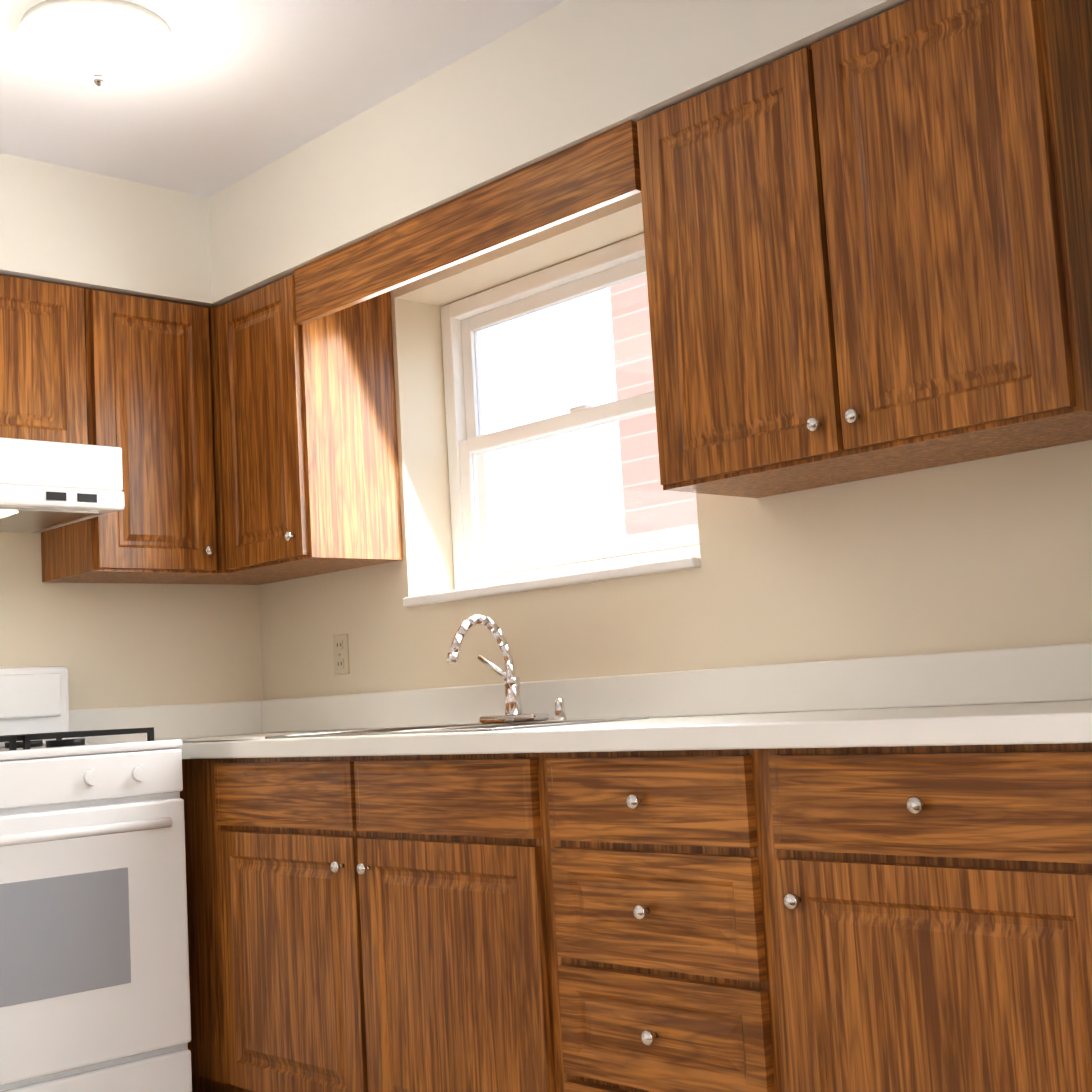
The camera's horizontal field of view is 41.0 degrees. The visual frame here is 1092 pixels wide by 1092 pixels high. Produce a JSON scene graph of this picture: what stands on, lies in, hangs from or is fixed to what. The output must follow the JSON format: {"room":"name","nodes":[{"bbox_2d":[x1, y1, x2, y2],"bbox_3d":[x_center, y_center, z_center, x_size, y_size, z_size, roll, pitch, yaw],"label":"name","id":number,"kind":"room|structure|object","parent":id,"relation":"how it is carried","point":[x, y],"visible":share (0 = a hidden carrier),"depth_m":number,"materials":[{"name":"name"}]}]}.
{"room":"kitchen","nodes":[
{"label":"kitchen","id":0,"kind":"room"},
{"bbox_2d":[0,153,207,306],"bbox_3d":[-1.956,-0.854,3.412,2.400,0.308,0.335,2,-8,-43],"label":"soffit","id":1,"kind":"structure","parent":0,"point":[59,224],"depth_m":3.91,"materials":[{"name":"white paint"}]},
{"bbox_2d":[0,532,263,709],"bbox_3d":[-1.869,0.238,3.637,3.220,2.440,0.120,2,-8,-43],"label":"wall","id":2,"kind":"structure","parent":0,"point":[113,645],"depth_m":4.19,"materials":[{"name":"beige paint"}]},
{"bbox_2d":[0,274,87,444],"bbox_3d":[-1.578,-0.457,3.697,0.755,0.460,0.348,2,-8,-43],"label":"upper cabinet","id":3,"kind":"object","parent":2,"relation":"attached to","point":[43,391],"visible":0.85,"depth_m":3.77,"materials":[{"name":"brown wood"}]},
{"bbox_2d":[0,437,124,532],"bbox_3d":[-1.505,-0.150,3.610,0.752,0.172,0.499,2,-8,-43],"label":"range hood","id":4,"kind":"object","parent":3,"relation":"attached to","point":[46,485],"visible":1,"depth_m":3.60,"materials":[{"name":"white metal"}]},
{"bbox_2d":[41,288,217,583],"bbox_3d":[-1.158,-0.292,4.071,0.373,0.760,0.348,2,-8,-43],"label":"upper cabinet","id":5,"kind":"object","parent":2,"relation":"attached to","point":[148,385],"visible":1,"depth_m":3.96,"materials":[{"name":"brown wood"}]},
{"bbox_2d":[166,306,318,584],"bbox_3d":[-0.914,-0.280,4.321,0.321,0.760,0.321,2,-8,-43],"label":"upper cabinet","id":6,"kind":"object","parent":2,"relation":"attached to","point":[224,575],"visible":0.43,"depth_m":4.12,"materials":[{"name":"brown wood"}]},
{"bbox_2d":[0,0,566,197],"bbox_3d":[-4.957,-0.902,2.761,14.720,0.001,17.060,-3,-6,1],"label":"ceiling","id":7,"kind":"structure","parent":0,"point":[232,92],"depth_m":3.41,"materials":[{"name":"white paint"}]},
{"bbox_2d":[18,0,174,85],"bbox_3d":[-0.952,-1.036,3.101,0.320,0.122,0.320,2,-8,-43],"label":"kitchen ceiling light","id":8,"kind":"object","parent":7,"relation":"attached to","point":[104,42],"visible":1,"depth_m":3.02,"materials":[{"name":"white glass"}]},
{"bbox_2d":[259,192,707,699],"bbox_3d":[-0.200,0.179,4.001,0.300,2.440,1.900,2,-8,-43],"label":"wall","id":9,"kind":"structure","parent":0,"point":[304,620],"depth_m":3.97,"materials":[{"name":"beige paint"}]},
{"bbox_2d":[217,275,402,573],"bbox_3d":[-0.676,-0.322,4.051,0.348,0.760,0.400,2,-8,-43],"label":"upper cabinet","id":10,"kind":"object","parent":9,"relation":"attached to","point":[310,467],"visible":1,"depth_m":3.93,"materials":[{"name":"brown wood"}]},
{"bbox_2d":[333,634,348,674],"bbox_3d":[-0.589,0.311,4.180,0.010,0.115,0.070,2,-8,-43],"label":"outlet","id":11,"kind":"object","parent":9,"relation":"attached to","point":[341,654],"visible":1,"depth_m":4.17,"materials":[{"name":"beige plastic"}]},
{"bbox_2d":[403,556,700,606],"bbox_3d":[0.034,0.096,3.639,0.185,0.025,1.038,2,-8,-43],"label":"window sill","id":12,"kind":"structure","parent":9,"relation":"on","point":[675,564],"depth_m":3.51,"materials":[{"name":"white"}]},
{"bbox_2d":[440,233,699,589],"bbox_3d":[0.101,-0.328,3.770,0.070,0.831,1.036,2,-8,-43],"label":"kitchen window","id":13,"kind":"structure","parent":9,"relation":"in","point":[464,321],"depth_m":3.89,"materials":[{"name":"white"}]},
{"bbox_2d":[204,0,910,307],"bbox_3d":[0.012,-0.973,3.363,0.335,0.308,3.130,2,-8,-43],"label":"soffit","id":14,"kind":"structure","parent":0,"point":[556,80],"depth_m":3.25,"materials":[{"name":"white paint"}]},
{"bbox_2d":[294,120,640,324],"bbox_3d":[-0.234,-0.724,3.406,0.020,0.145,1.221,2,-8,-43],"label":"valance","id":15,"kind":"object","parent":14,"relation":"attached to","point":[590,174],"visible":0.86,"depth_m":3.31,"materials":[{"name":"brown wood"}]},
{"bbox_2d":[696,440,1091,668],"bbox_3d":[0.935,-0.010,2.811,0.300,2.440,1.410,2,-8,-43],"label":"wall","id":16,"kind":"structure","parent":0,"point":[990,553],"depth_m":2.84,"materials":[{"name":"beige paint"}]},
{"bbox_2d":[637,0,1091,497],"bbox_3d":[0.603,-0.535,2.710,0.348,0.760,0.880,2,-8,-43],"label":"upper cabinet","id":17,"kind":"object","parent":16,"relation":"attached to","point":[868,248],"visible":1,"depth_m":2.54,"materials":[{"name":"brown wood"}]},
{"label":"floor","id":18,"kind":"structure","parent":0,"visible":0},
{"bbox_2d":[0,666,191,1091],"bbox_3d":[-1.339,0.844,3.440,0.762,1.135,0.730,2,-8,-43],"label":"stove","id":19,"kind":"object","parent":18,"relation":"on","point":[94,976],"visible":1,"depth_m":3.32,"materials":[{"name":"white metal"}]},
{"bbox_2d":[180,759,223,1091],"bbox_3d":[-0.806,0.997,3.948,0.601,0.874,0.713,2,-8,-43],"label":"base cabinet","id":20,"kind":"object","parent":18,"relation":"on","point":[204,976],"depth_m":3.59,"materials":[{"name":"brown wood"}]},
{"bbox_2d":[212,753,555,1091],"bbox_3d":[-0.168,0.891,3.279,0.601,0.874,1.148,2,-8,-43],"label":"base cabinet","id":21,"kind":"object","parent":18,"relation":"on","point":[380,919],"depth_m":3.04,"materials":[{"name":"brown wood"}]},
{"bbox_2d":[69,643,1091,758],"bbox_3d":[-0.017,0.419,3.115,0.636,0.270,3.126,2,-8,-43],"label":"countertop","id":22,"kind":"structure","parent":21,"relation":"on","point":[1031,695],"depth_m":2.37,"materials":[{"name":"white laminate"}]},
{"bbox_2d":[446,615,565,722],"bbox_3d":[-0.119,0.286,3.411,0.224,0.257,0.274,2,-8,-43],"label":"faucet","id":23,"kind":"object","parent":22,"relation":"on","point":[513,709],"visible":1,"depth_m":3.47,"materials":[{"name":"silver metal"}]},
{"bbox_2d":[536,749,779,1091],"bbox_3d":[0.401,0.797,2.683,0.601,0.874,0.512,2,-8,-43],"label":"base cabinet","id":24,"kind":"object","parent":18,"relation":"on","point":[656,908],"depth_m":2.48,"materials":[{"name":"brown wood"}]},
{"bbox_2d":[756,743,1091,1091],"bbox_3d":[0.834,0.724,2.228,0.601,0.874,0.753,2,-8,-43],"label":"base cabinet","id":25,"kind":"object","parent":18,"relation":"on","point":[880,919],"depth_m":2.10,"materials":[{"name":"brown wood"}]},
{"label":"outside","id":26,"kind":"structure","parent":0,"visible":0},
{"bbox_2d":[610,275,697,534],"bbox_3d":[4.401,-3.334,9.404,0.200,18.000,11.000,2,-8,-43],"label":"building","id":27,"kind":"structure","parent":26,"point":[625,307],"depth_m":12.95,"materials":[{"name":"red brick"}]}
]}

